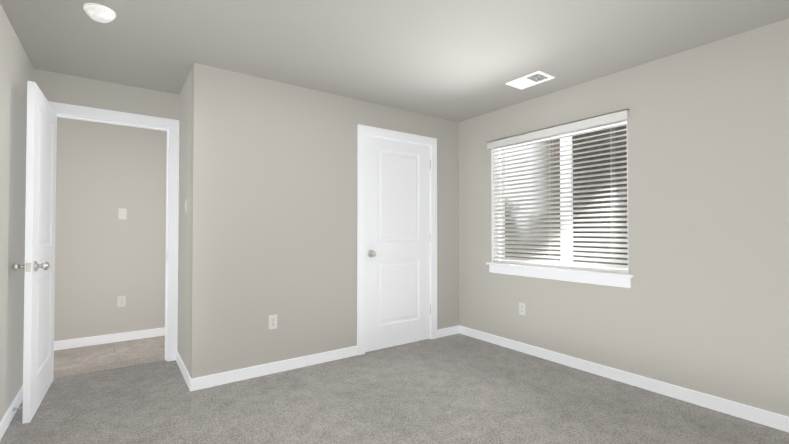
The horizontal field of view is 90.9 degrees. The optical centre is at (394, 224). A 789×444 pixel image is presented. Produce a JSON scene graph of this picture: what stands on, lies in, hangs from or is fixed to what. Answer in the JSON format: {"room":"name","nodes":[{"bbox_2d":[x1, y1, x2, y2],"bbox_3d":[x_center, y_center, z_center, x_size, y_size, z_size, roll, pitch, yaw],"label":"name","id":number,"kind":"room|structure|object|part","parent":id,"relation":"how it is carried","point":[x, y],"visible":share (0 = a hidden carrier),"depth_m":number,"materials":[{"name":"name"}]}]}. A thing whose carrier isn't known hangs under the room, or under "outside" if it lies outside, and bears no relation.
{"room":"empty bedroom","nodes":[
{"label":"empty bedroom","id":0,"kind":"room"},
{"bbox_2d":[0,4,33,420],"bbox_3d":[-1.276,-0.022,0.765,0.120,2.440,5.400,1,-1,-36],"label":"wall","id":1,"kind":"structure","parent":0,"point":[16,71],"depth_m":2.43,"materials":[{"name":"grey paint"}]},
{"bbox_2d":[0,385,22,439],"bbox_3d":[-1.257,1.154,0.835,0.013,0.090,5.280,1,-1,-36],"label":"baseboard","id":2,"kind":"structure","parent":1,"relation":"attached to","point":[7,418],"depth_m":2.39,"materials":[{"name":"white paint"}]},
{"bbox_2d":[34,69,178,119],"bbox_3d":[-2.019,0.520,3.621,7.000,3.440,0.120,1,-1,-36],"label":"wall","id":3,"kind":"structure","parent":0,"point":[70,89],"depth_m":3.27,"materials":[{"name":"grey paint"}]},
{"bbox_2d":[12,81,56,423],"bbox_3d":[-2.473,0.169,2.723,0.175,2.100,0.806,1,-1,-34],"label":"entry door","id":4,"kind":"structure","parent":3,"relation":"in","point":[39,278],"depth_m":2.57,"materials":[{"name":"white paint"}]},
{"bbox_2d":[26,263,30,271],"bbox_3d":[-2.250,0.264,2.386,0.025,0.056,0.002,1,-1,-33],"label":"latch plate","id":5,"kind":"object","parent":4,"relation":"attached to","point":[28,267],"depth_m":2.38,"materials":[{"name":"white metal"}]},
{"bbox_3d":[-2.289,0.265,2.444,0.175,0.066,0.066,1,-1,-34],"label":"knob","id":6,"kind":"part","parent":4,"relation":"part of","materials":[{"name":"silver metal"}]},
{"bbox_2d":[48,101,178,361],"bbox_3d":[-2.417,0.136,3.331,0.978,2.200,0.137,1,-1,-36],"label":"door frame","id":7,"kind":"structure","parent":3,"relation":"attached to","point":[172,125],"depth_m":3.52,"materials":[{"name":"white paint"}]},
{"bbox_2d":[54,336,164,377],"bbox_3d":[-2.386,1.278,4.122,7.400,0.060,1.260,1,-1,-36],"label":"floor","id":8,"kind":"structure","parent":0,"point":[81,360],"depth_m":3.64,"materials":[{"name":"carpet"}]},
{"bbox_2d":[54,117,166,340],"bbox_3d":[-2.613,0.033,4.458,7.000,2.440,0.120,1,-1,-36],"label":"wall","id":9,"kind":"structure","parent":0,"point":[105,257],"depth_m":4.09,"materials":[{"name":"grey paint"}]},
{"bbox_2d":[54,327,164,350],"bbox_3d":[-2.574,1.207,4.386,7.000,0.090,0.013,1,-1,-36],"label":"baseboard","id":10,"kind":"structure","parent":9,"relation":"attached to","point":[95,340],"depth_m":4.07,"materials":[{"name":"white paint"}]},
{"bbox_2d":[117,296,125,306],"bbox_3d":[-2.917,0.823,4.149,0.072,0.117,0.009,1,-1,-36],"label":"outlet","id":11,"kind":"object","parent":9,"relation":"attached to","point":[121,301],"visible":1,"depth_m":4.15,"materials":[{"name":"white plastic"}]},
{"bbox_2d":[118,208,126,218],"bbox_3d":[-2.916,-0.112,4.161,0.072,0.117,0.012,1,-1,-36],"label":"light switch","id":12,"kind":"object","parent":9,"relation":"attached to","point":[122,213],"visible":1,"depth_m":4.16,"materials":[{"name":"white plastic"}]},
{"bbox_2d":[177,68,191,372],"bbox_3d":[-1.732,0.016,3.314,0.120,2.440,0.727,1,-1,-36],"label":"wall","id":13,"kind":"structure","parent":0,"point":[183,340],"depth_m":3.24,"materials":[{"name":"grey paint"}]},
{"bbox_2d":[176,350,191,389],"bbox_3d":[-1.751,1.189,3.208,0.013,0.090,0.847,1,-1,-36],"label":"baseboard","id":14,"kind":"structure","parent":13,"relation":"attached to","point":[184,371],"depth_m":3.13,"materials":[{"name":"white paint"}]},
{"bbox_2d":[189,63,458,378],"bbox_3d":[-0.412,0.522,3.731,2.760,3.440,0.120,1,-1,-36],"label":"wall","id":15,"kind":"structure","parent":0,"point":[273,225],"depth_m":3.27,"materials":[{"name":"grey paint"}]},
{"bbox_2d":[268,314,276,329],"bbox_3d":[-1.008,0.809,3.220,0.072,0.117,0.009,1,-1,-36],"label":"electrical outlet","id":16,"kind":"object","parent":15,"relation":"attached to","point":[272,322],"visible":1,"depth_m":3.22,"materials":[{"name":"white plastic"}]},
{"bbox_2d":[190,346,356,390],"bbox_3d":[-0.930,1.190,3.268,1.416,0.090,0.013,1,-1,-36],"label":"baseboard","id":17,"kind":"structure","parent":15,"relation":"attached to","point":[203,382],"depth_m":3.19,"materials":[{"name":"white paint"}]},
{"bbox_2d":[357,124,436,354],"bbox_3d":[0.016,0.180,4.043,0.878,2.133,0.120,1,-1,-36],"label":"door frame","id":18,"kind":"structure","parent":15,"relation":"attached to","point":[430,227],"depth_m":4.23,"materials":[{"name":"white paint"}]},
{"bbox_2d":[365,135,429,351],"bbox_3d":[0.061,0.188,3.981,0.836,2.100,0.105,1,-1,-36],"label":"closet door","id":19,"kind":"structure","parent":15,"relation":"in","point":[397,243],"depth_m":3.98,"materials":[{"name":"white paint"}]},
{"label":"knob","id":20,"kind":"part","parent":19,"relation":"part of","materials":[{"name":"silver metal"}]},
{"bbox_2d":[437,325,459,337],"bbox_3d":[0.607,1.207,4.369,0.349,0.090,0.013,1,-1,-36],"label":"baseboard","id":21,"kind":"structure","parent":15,"relation":"attached to","point":[448,331],"depth_m":4.36,"materials":[{"name":"white paint"}]},
{"bbox_2d":[0,333,788,443],"bbox_3d":[0.333,1.244,1.827,4.355,0.060,5.640,1,-1,-36],"label":"floor carpet","id":22,"kind":"object","parent":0,"point":[458,388],"depth_m":2.60,"materials":[{"name":"grey carpet"}]},
{"bbox_2d":[0,0,788,121],"bbox_3d":[-0.743,-1.276,1.868,7.400,0.100,6.900,1,-1,-36],"label":"ceiling","id":23,"kind":"structure","parent":0,"point":[457,60],"depth_m":2.57,"materials":[{"name":"grey paint"}]},
{"bbox_2d":[83,3,115,22],"bbox_3d":[-1.682,-1.192,2.215,0.148,0.057,0.148,1,-1,-36],"label":"smoke detector","id":24,"kind":"object","parent":23,"relation":"attached to","point":[99,13],"visible":1,"depth_m":2.18,"materials":[{"name":"white plastic"}]},
{"bbox_2d":[506,71,554,89],"bbox_3d":[1.131,-1.201,3.244,0.220,0.009,0.325,1,-1,-36],"label":"ceiling vent","id":25,"kind":"object","parent":23,"relation":"in","point":[532,79],"visible":0.98,"depth_m":3.23,"materials":[{"name":"white plastic"}]},
{"bbox_2d":[459,18,788,416],"bbox_3d":[1.893,0.012,3.037,0.170,2.440,5.400,1,-1,-36],"label":"wall","id":26,"kind":"structure","parent":0,"point":[701,304],"depth_m":2.72,"materials":[{"name":"grey paint"}]},
{"bbox_2d":[519,302,525,314],"bbox_3d":[1.244,0.823,3.777,0.009,0.117,0.072,1,-1,-36],"label":"electrical outlet","id":27,"kind":"object","parent":26,"relation":"attached to","point":[522,308],"visible":1,"depth_m":3.77,"materials":[{"name":"white plastic"}]},
{"bbox_2d":[486,262,633,277],"bbox_3d":[1.442,0.406,3.566,0.150,0.022,1.435,1,-1,-36],"label":"window sill","id":28,"kind":"structure","parent":26,"relation":"attached to","point":[626,275],"depth_m":3.38,"materials":[{"name":"white paint"}]},
{"bbox_2d":[489,121,630,287],"bbox_3d":[1.474,-0.178,3.598,0.172,1.356,1.385,1,-1,-36],"label":"window","id":29,"kind":"structure","parent":26,"relation":"in","point":[564,167],"depth_m":3.56,"materials":[{"name":"white plastic"}]},
{"bbox_2d":[487,109,628,273],"bbox_3d":[1.424,-0.245,3.567,0.101,1.272,1.388,1,-1,-36],"label":"window blind","id":30,"kind":"object","parent":29,"relation":"attached to","point":[619,116],"visible":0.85,"depth_m":3.46,"materials":[{"name":"white plastic"}]},
{"bbox_3d":[1.442,-0.220,3.582,0.054,1.190,1.105,1,-1,-36],"label":"cord","id":31,"kind":"part","parent":30,"relation":"part of","materials":[{"name":"white plastic"}]},
{"bbox_3d":[1.445,0.380,3.569,0.050,0.022,1.333,1,-1,-36],"label":"rail","id":32,"kind":"part","parent":30,"relation":"part of","materials":[{"name":"white plastic"}]},
{"bbox_2d":[572,125,627,264],"bbox_3d":[1.761,-0.234,3.337,0.002,1.190,0.525,1,-1,-36],"label":"screen","id":33,"kind":"object","parent":29,"relation":"attached to","point":[593,168],"depth_m":3.33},
{"bbox_2d":[459,326,788,431],"bbox_3d":[2.034,1.181,2.666,0.013,0.090,4.420,1,-1,-36],"label":"baseboard","id":34,"kind":"structure","parent":26,"relation":"attached to","point":[759,416],"depth_m":2.86,"materials":[{"name":"white paint"}]},
{"label":"outside","id":35,"kind":"structure","parent":0,"visible":0},
{"bbox_2d":[504,126,627,264],"bbox_3d":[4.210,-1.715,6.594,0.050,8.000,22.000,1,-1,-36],"label":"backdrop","id":36,"kind":"structure","parent":35,"point":[532,171],"depth_m":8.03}
]}

